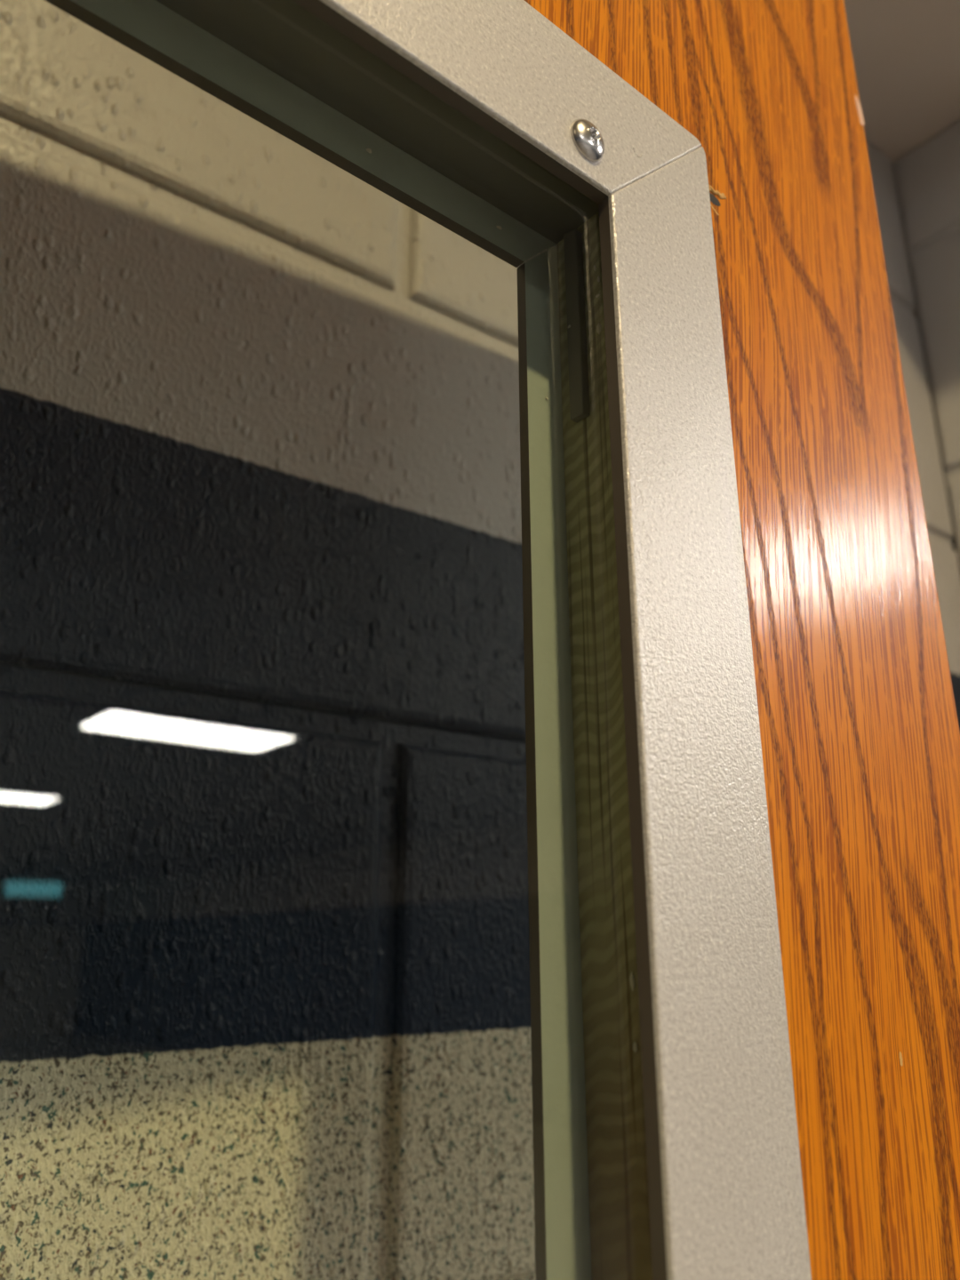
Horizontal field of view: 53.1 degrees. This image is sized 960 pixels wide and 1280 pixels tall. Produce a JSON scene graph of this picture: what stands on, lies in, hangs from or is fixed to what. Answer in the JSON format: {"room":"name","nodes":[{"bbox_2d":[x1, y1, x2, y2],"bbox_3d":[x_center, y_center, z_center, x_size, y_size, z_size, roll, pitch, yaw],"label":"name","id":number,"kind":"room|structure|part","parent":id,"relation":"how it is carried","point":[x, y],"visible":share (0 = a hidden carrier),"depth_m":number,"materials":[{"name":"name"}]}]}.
{"room":"school corridor","nodes":[
{"label":"school corridor","id":0,"kind":"room"},
{"bbox_2d":[0,0,959,1279],"bbox_3d":[-0.285,0.111,0.200,1.555,1.374,0.060,12,-22,-34],"label":"wall","id":1,"kind":"structure","parent":0,"point":[265,993],"depth_m":0.35,"materials":[{"name":"paint"}]},
{"bbox_2d":[843,0,959,206],"bbox_3d":[0.599,-0.646,1.312,12.000,0.738,0.570,14,-22,-37],"label":"ceiling","id":2,"kind":"structure","parent":0,"point":[906,53],"depth_m":0.74,"materials":[{"name":"paint"}]},
{"bbox_2d":[892,120,959,567],"bbox_3d":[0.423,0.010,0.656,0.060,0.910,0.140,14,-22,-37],"label":"wall","id":3,"kind":"structure","parent":0,"point":[927,179],"depth_m":0.77,"materials":[{"name":"grey paint"}]},
{"bbox_3d":[7.353,-0.563,-7.320,12.400,0.100,21.800,14,-22,-37],"label":"floor","id":4,"kind":"structure","parent":0,"visible":0},
{"bbox_2d":[44,0,959,1279],"bbox_3d":[-0.216,0.596,-0.201,0.890,2.066,0.036,14,-22,-37],"label":"door","id":5,"kind":"structure","parent":4,"relation":"on","point":[742,733],"depth_m":0.21,"materials":[{"name":"brown wood"}]},
{"bbox_3d":[-0.229,-0.170,0.056,0.692,0.038,0.003,14,-22,-37],"label":"frame rail","id":6,"kind":"part","parent":5,"relation":"part of","materials":[{"name":"brown metal"}]},
{"bbox_3d":[-0.210,-0.177,0.034,0.693,0.038,0.001,14,-22,-37],"label":"frame rail","id":7,"kind":"part","parent":5,"relation":"part of","materials":[{"name":"metal"}]},
{"bbox_3d":[0.026,0.363,0.105,0.038,1.022,0.003,14,-22,-37],"label":"frame rail","id":8,"kind":"part","parent":5,"relation":"part of","materials":[{"name":"brown metal"}]},
{"bbox_3d":[0.046,0.356,0.083,0.038,1.023,0.001,14,-22,-37],"label":"frame rail","id":9,"kind":"part","parent":5,"relation":"part of","materials":[{"name":"metal"}]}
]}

